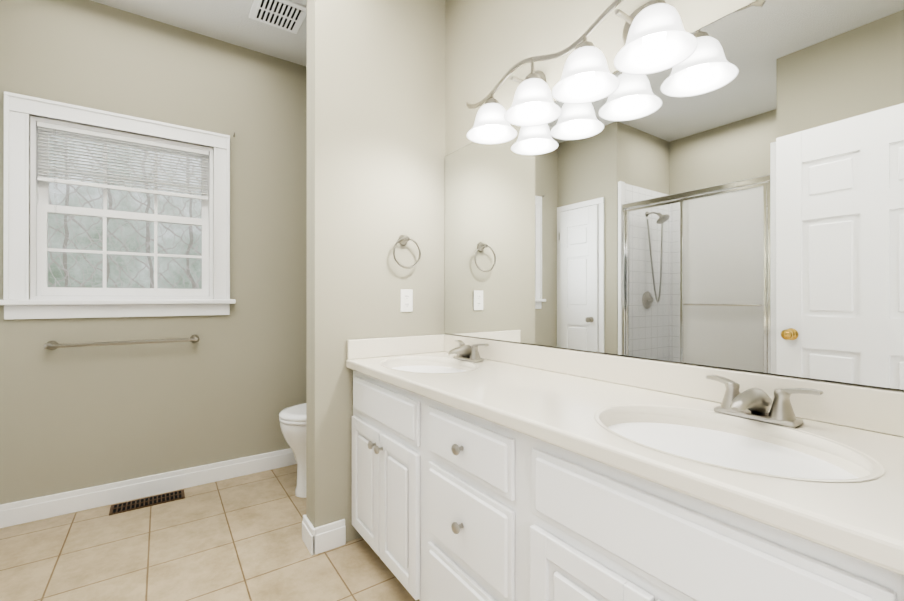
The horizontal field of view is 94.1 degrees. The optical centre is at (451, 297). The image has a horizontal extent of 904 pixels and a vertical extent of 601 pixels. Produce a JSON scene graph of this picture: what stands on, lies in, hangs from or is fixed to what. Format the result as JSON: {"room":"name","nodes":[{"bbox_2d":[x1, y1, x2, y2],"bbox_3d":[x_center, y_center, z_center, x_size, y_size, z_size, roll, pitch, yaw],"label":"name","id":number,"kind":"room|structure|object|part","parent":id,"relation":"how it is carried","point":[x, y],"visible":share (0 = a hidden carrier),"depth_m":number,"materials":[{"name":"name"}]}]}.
{"room":"bathroom","nodes":[
{"label":"bathroom","id":0,"kind":"room"},
{"bbox_2d":[0,0,306,504],"bbox_3d":[-1.651,-0.240,2.603,2.310,2.780,0.120,0,0,-35],"label":"wall","id":1,"kind":"structure","parent":0,"point":[232,385],"depth_m":2.50,"materials":[{"name":"beige paint"}]},
{"bbox_2d":[0,91,235,319],"bbox_3d":[-1.854,-0.473,2.427,1.065,1.166,0.171,0,0,-35],"label":"window","id":2,"kind":"structure","parent":1,"relation":"in","point":[22,299],"depth_m":2.31,"materials":[{"name":"white paint"}]},
{"bbox_3d":[-1.861,-0.250,2.437,0.783,0.479,0.025,0,0,-35],"label":"window sash","id":3,"kind":"part","parent":2,"relation":"part of","materials":[{"name":"white wood"}]},
{"bbox_2d":[37,121,208,212],"bbox_3d":[-1.842,-0.684,2.410,0.777,0.468,0.038,0,0,-35],"label":"window blind","id":4,"kind":"object","parent":2,"relation":"attached to","point":[110,137],"visible":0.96,"depth_m":2.38,"materials":[{"name":"white plastic"}]},
{"bbox_3d":[-1.877,-0.687,2.461,0.783,0.464,0.025,0,0,-35],"label":"window sash","id":5,"kind":"part","parent":2,"relation":"part of","materials":[{"name":"white wood"}]},
{"bbox_2d":[44,335,199,349],"bbox_3d":[-1.820,0.250,2.364,0.688,0.048,0.077,0,0,-35],"label":"towel bar","id":6,"kind":"object","parent":1,"relation":"attached to","point":[51,345],"visible":1,"depth_m":2.31,"materials":[{"name":"silver metal"}]},
{"bbox_2d":[0,448,296,527],"bbox_3d":[-1.562,1.093,2.582,2.194,0.115,0.022,0,0,-35],"label":"baseboard","id":7,"kind":"structure","parent":1,"relation":"attached to","point":[34,509],"depth_m":2.40,"materials":[{"name":"white paint"}]},
{"bbox_2d":[91,0,306,66],"bbox_3d":[-0.770,-1.657,0.637,3.340,0.050,4.360,0,0,-35],"label":"ceiling","id":8,"kind":"structure","parent":0,"point":[230,21],"depth_m":2.49,"materials":[{"name":"white paint"}]},
{"bbox_2d":[249,0,306,33],"bbox_3d":[-0.989,-1.620,2.395,0.270,0.018,0.270,0,0,-35],"label":"air vent","id":9,"kind":"object","parent":8,"relation":"attached to","point":[288,15],"visible":0.85,"depth_m":2.39,"materials":[{"name":"white paint"}]},
{"bbox_2d":[0,464,419,600],"bbox_3d":[-0.770,1.173,0.633,3.340,0.050,4.360,0,0,-35],"label":"floor","id":10,"kind":"structure","parent":0,"point":[239,538],"depth_m":1.88,"materials":[{"name":"tile"}]},
{"bbox_2d":[109,490,184,514],"bbox_3d":[-1.707,1.146,2.365,0.340,0.007,0.125,0,0,-35],"label":"floor vent","id":11,"kind":"object","parent":10,"relation":"in","point":[144,502],"visible":1,"depth_m":2.35,"materials":[{"name":"brown metal"}]},
{"bbox_2d":[279,403,305,497],"bbox_3d":[-0.689,0.733,2.599,0.716,0.835,0.490,0,0,-35],"label":"toilet","id":12,"kind":"object","parent":10,"relation":"on","point":[292,421],"visible":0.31,"depth_m":2.39,"materials":[{"name":"white ceramic"}]},
{"bbox_3d":[-0.789,0.683,2.530,0.474,0.052,0.382,0,0,-35],"label":"seat","id":13,"kind":"part","parent":12,"relation":"part of","materials":[{"name":"white ceramic"}]},
{"bbox_2d":[346,366,903,600],"bbox_3d":[0.244,0.740,1.378,0.580,0.818,1.824,0,0,-35],"label":"bathroom vanity","id":14,"kind":"object","parent":10,"relation":"on","point":[487,470],"depth_m":0.98,"materials":[{"name":"white paint"}]},
{"bbox_2d":[346,350,903,569],"bbox_3d":[0.251,0.309,1.383,0.563,0.040,1.824,0,0,-35],"label":"countertop","id":15,"kind":"structure","parent":14,"relation":"on","point":[844,485],"depth_m":0.91,"materials":[{"name":"white stone"}]},
{"bbox_2d":[306,0,444,541],"bbox_3d":[-0.364,-0.240,2.150,0.709,2.780,0.130,0,0,-35],"label":"wall","id":16,"kind":"structure","parent":0,"point":[375,130],"depth_m":2.02,"materials":[{"name":"beige paint"}]},
{"bbox_2d":[302,515,345,547],"bbox_3d":[-0.423,1.092,2.195,0.701,0.115,0.022,0,0,-35],"label":"baseboard","id":17,"kind":"structure","parent":16,"relation":"attached to","point":[323,538],"depth_m":1.92,"materials":[{"name":"white paint"}]},
{"bbox_2d":[347,334,445,357],"bbox_3d":[-0.268,0.243,2.121,0.537,0.091,0.019,0,0,-35],"label":"backsplash","id":18,"kind":"structure","parent":16,"relation":"attached to","point":[423,344],"depth_m":2.10,"materials":[{"name":"white stone"}]},
{"bbox_2d":[400,289,412,311],"bbox_3d":[-0.232,0.015,2.155,0.070,0.115,0.007,0,0,-35],"label":"electrical outlet plate","id":19,"kind":"object","parent":16,"relation":"attached to","point":[406,300],"visible":1,"depth_m":2.15,"materials":[{"name":"white plastic"}]},
{"bbox_2d":[393,235,420,268],"bbox_3d":[-0.236,-0.234,2.127,0.158,0.175,0.050,0,0,-35],"label":"towel ring","id":20,"kind":"object","parent":16,"relation":"attached to","point":[403,240],"visible":1,"depth_m":2.12,"materials":[{"name":"silver metal"}]},
{"bbox_2d":[445,0,903,391],"bbox_3d":[0.219,-0.240,2.036,0.120,2.780,3.180,0,0,-35],"label":"wall","id":21,"kind":"structure","parent":0,"point":[489,44],"depth_m":1.84,"materials":[{"name":"beige paint"}]},
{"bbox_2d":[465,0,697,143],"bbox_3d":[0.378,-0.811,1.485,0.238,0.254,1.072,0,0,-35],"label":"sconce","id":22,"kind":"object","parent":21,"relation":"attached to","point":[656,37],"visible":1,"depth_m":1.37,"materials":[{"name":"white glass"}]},
{"bbox_2d":[445,0,903,389],"bbox_3d":[0.479,-0.289,1.543,0.005,0.964,1.820,0,0,-35],"label":"mirror","id":23,"kind":"object","parent":21,"relation":"attached to","point":[728,193],"visible":0.92,"depth_m":1.16,"materials":[{"name":"silver mirror"}]},
{"bbox_2d":[446,334,903,437],"bbox_3d":[0.475,0.242,1.538,0.019,0.091,1.824,0,0,-35],"label":"backsplash","id":24,"kind":"structure","parent":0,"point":[882,410],"depth_m":1.12,"materials":[{"name":"white stone"}]},
{"label":"outside","id":25,"kind":"structure","parent":0,"visible":0},
{"bbox_2d":[48,135,201,288],"bbox_3d":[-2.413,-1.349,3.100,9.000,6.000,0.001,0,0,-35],"label":"window glass","id":26,"kind":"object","parent":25,"point":[131,272],"depth_m":3.09,"materials":[{"name":"clear glass"}]}
]}

